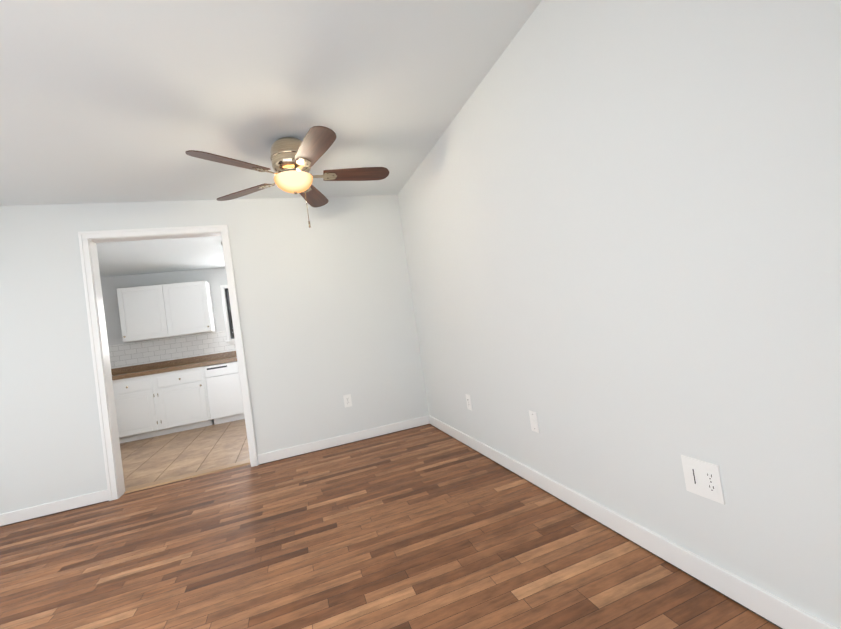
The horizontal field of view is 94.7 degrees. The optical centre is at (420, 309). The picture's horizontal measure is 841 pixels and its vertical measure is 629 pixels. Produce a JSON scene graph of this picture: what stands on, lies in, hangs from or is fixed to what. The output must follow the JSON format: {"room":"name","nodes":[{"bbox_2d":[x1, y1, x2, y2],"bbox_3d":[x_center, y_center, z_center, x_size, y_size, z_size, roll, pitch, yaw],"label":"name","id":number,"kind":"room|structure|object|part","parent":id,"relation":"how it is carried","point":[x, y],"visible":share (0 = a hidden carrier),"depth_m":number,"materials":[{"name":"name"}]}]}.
{"room":"empty living room","nodes":[
{"label":"empty living room","id":0,"kind":"room"},
{"bbox_2d":[100,268,230,366],"bbox_3d":[-3.249,0.528,6.458,4.515,2.440,0.115,-8,-2,-19],"label":"wall","id":1,"kind":"structure","parent":0,"point":[215,278],"depth_m":6.13,"materials":[{"name":"paint"}]},
{"bbox_2d":[117,281,215,341],"bbox_3d":[-3.912,0.028,6.013,1.175,0.800,0.371,-8,-2,-19],"label":"upper cabinet","id":2,"kind":"object","parent":1,"relation":"attached to","point":[152,312],"visible":1,"depth_m":5.87,"materials":[{"name":"white wood"}]},
{"bbox_2d":[108,331,235,368],"bbox_3d":[-3.176,0.524,6.420,4.390,0.354,0.002,-8,-2,-19],"label":"tile backsplash","id":3,"kind":"structure","parent":1,"relation":"attached to","point":[147,352],"depth_m":6.13,"materials":[{"name":"white tile"}]},
{"bbox_2d":[220,285,234,344],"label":"window","id":4,"kind":"structure","parent":1,"relation":"in","point":[229,340],"depth_m":6.44,"materials":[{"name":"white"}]},
{"bbox_2d":[120,419,249,490],"bbox_3d":[-2.509,1.635,4.950,4.630,0.059,3.262,-8,-2,-19],"label":"floor","id":5,"kind":"structure","parent":0,"point":[157,458],"depth_m":4.33,"materials":[{"name":"beige tile"}]},
{"bbox_2d":[112,373,159,442],"bbox_3d":[-4.110,1.416,5.661,0.636,0.878,0.688,-8,-2,-19],"label":"base cabinet","id":6,"kind":"object","parent":5,"relation":"on","point":[153,405],"depth_m":5.37,"materials":[{"name":"white wood"}]},
{"bbox_2d":[156,366,213,434],"bbox_3d":[-3.516,1.337,5.871,0.635,0.878,0.688,-8,-2,-19],"label":"base cabinet","id":7,"kind":"object","parent":5,"relation":"on","point":[181,395],"depth_m":5.56,"materials":[{"name":"white wood"}]},
{"bbox_2d":[111,351,236,379],"bbox_3d":[-3.027,0.749,6.080,4.388,0.155,0.699,-8,-2,-19],"label":"countertop","id":8,"kind":"structure","parent":7,"relation":"on","point":[166,366],"depth_m":5.94,"materials":[{"name":"wood"}]},
{"bbox_2d":[124,459,250,493],"bbox_3d":[-2.033,1.478,3.458,0.987,0.012,0.134,-8,-2,-19],"label":"threshold strip","id":9,"kind":"object","parent":5,"relation":"on","point":[184,477],"visible":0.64,"depth_m":3.42,"materials":[{"name":"brown wood"}]},
{"bbox_2d":[204,361,244,424],"bbox_3d":[-2.924,1.260,6.063,0.604,0.874,0.678,-8,-2,-19],"label":"dishwasher","id":10,"kind":"object","parent":5,"relation":"on","point":[224,392],"visible":0.65,"depth_m":5.73,"materials":[{"name":"plastic"}]},
{"bbox_2d":[0,195,428,513],"bbox_3d":[-2.202,0.273,3.392,4.515,2.440,0.115,-8,-2,-19],"label":"wall","id":11,"kind":"structure","parent":0,"point":[326,312],"depth_m":3.59,"materials":[{"name":"paint"}]},
{"bbox_2d":[0,489,108,526],"bbox_3d":[-3.249,1.593,2.856,1.585,0.092,0.014,-8,-2,-19],"label":"baseboard","id":12,"kind":"structure","parent":11,"relation":"attached to","point":[51,508],"depth_m":2.99,"materials":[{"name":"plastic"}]},
{"bbox_2d":[78,225,257,500],"bbox_3d":[-2.157,0.389,3.399,1.115,2.199,0.167,-8,-2,-19],"label":"door frame","id":13,"kind":"structure","parent":11,"relation":"attached to","point":[88,240],"depth_m":3.24,"materials":[{"name":"white wood"}]},
{"bbox_2d":[257,415,427,464],"bbox_3d":[-0.690,1.253,3.755,1.650,0.092,0.017,-8,-2,-19],"label":"baseboard","id":14,"kind":"structure","parent":11,"relation":"attached to","point":[272,456],"depth_m":3.72,"materials":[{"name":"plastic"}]},
{"bbox_2d":[343,394,351,407],"bbox_3d":[-0.711,0.894,3.784,0.072,0.118,0.008,-8,-2,-19],"label":"outlet","id":15,"kind":"object","parent":11,"relation":"attached to","point":[347,401],"visible":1,"depth_m":3.78,"materials":[{"name":"plastic"}]},
{"bbox_2d":[0,0,541,277],"bbox_3d":[-2.126,-1.040,2.857,4.630,0.100,7.880,-8,-2,-19],"label":"ceiling","id":16,"kind":"structure","parent":0,"point":[110,101],"depth_m":2.11,"materials":[{"name":"paint"}]},
{"bbox_2d":[185,126,388,227],"bbox_3d":[-0.833,-0.886,2.707,1.273,0.584,1.308,-8,-2,-19],"label":"ceiling fan","id":17,"kind":"object","parent":16,"relation":"hanging from","point":[293,160],"visible":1,"depth_m":2.60,"materials":[{"name":"brown wood"}]},
{"bbox_3d":[-1.125,-0.901,2.402,0.149,0.040,0.600,-10,-2,38],"label":"blade","id":18,"kind":"part","parent":17,"relation":"part of","materials":[{"name":"brown wood"}]},
{"bbox_3d":[-1.244,-0.869,2.837,0.600,0.040,0.149,-9,-2,20],"label":"blade","id":19,"kind":"part","parent":17,"relation":"part of","materials":[{"name":"brown wood"}]},
{"bbox_3d":[-0.879,-0.866,2.702,0.260,0.098,0.260,-8,-2,-19],"label":"lamp shade","id":20,"kind":"part","parent":17,"relation":"part of","materials":[{"name":"white glass"}]},
{"bbox_3d":[-0.871,-0.915,3.088,0.149,0.040,0.600,-8,-2,2],"label":"blade","id":21,"kind":"part","parent":17,"relation":"part of","materials":[{"name":"brown wood"}]},
{"bbox_3d":[-0.677,-0.967,2.384,0.150,0.040,0.600,-7,-2,-34],"label":"blade","id":22,"kind":"part","parent":17,"relation":"part of","materials":[{"name":"brown wood"}]},
{"bbox_3d":[-0.520,-0.975,2.809,0.600,0.040,0.150,-8,-2,-16],"label":"blade","id":23,"kind":"part","parent":17,"relation":"part of","materials":[{"name":"brown wood"}]},
{"bbox_2d":[0,424,779,628],"bbox_3d":[-1.240,1.324,1.233,4.630,0.060,4.618,-8,-2,-19],"label":"floor","id":24,"kind":"structure","parent":0,"point":[428,526],"depth_m":1.89,"materials":[{"name":"brown wood"}]},
{"bbox_2d":[398,0,840,628],"bbox_3d":[0.168,-0.065,3.559,0.115,2.440,7.880,-8,-2,-19],"label":"wall","id":25,"kind":"structure","parent":0,"point":[622,228],"depth_m":1.40,"materials":[{"name":"paint"}]},
{"bbox_2d":[465,394,471,409],"bbox_3d":[0.382,0.737,3.068,0.008,0.118,0.072,-8,-2,-19],"label":"electrical outlet","id":26,"kind":"object","parent":25,"relation":"attached to","point":[469,405],"visible":1,"depth_m":3.06,"materials":[{"name":"plastic"}]},
{"bbox_2d":[529,410,539,432],"bbox_3d":[0.659,0.652,2.249,0.008,0.118,0.072,-8,-2,-19],"label":"electrical outlet","id":27,"kind":"object","parent":25,"relation":"attached to","point":[534,421],"visible":1,"depth_m":2.24,"materials":[{"name":"plastic"}]},
{"bbox_2d":[428,415,837,628],"bbox_3d":[0.794,0.978,1.979,0.017,0.092,4.370,-8,-2,-19],"label":"baseboard","id":28,"kind":"structure","parent":25,"relation":"attached to","point":[780,613],"depth_m":1.49,"materials":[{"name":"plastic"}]},
{"bbox_2d":[681,455,724,504],"bbox_3d":[0.971,0.585,1.338,0.008,0.128,0.128,-8,-2,-19],"label":"electrical outlet","id":29,"kind":"object","parent":25,"relation":"attached to","point":[702,478],"visible":1,"depth_m":1.33,"materials":[{"name":"plastic"}]}
]}

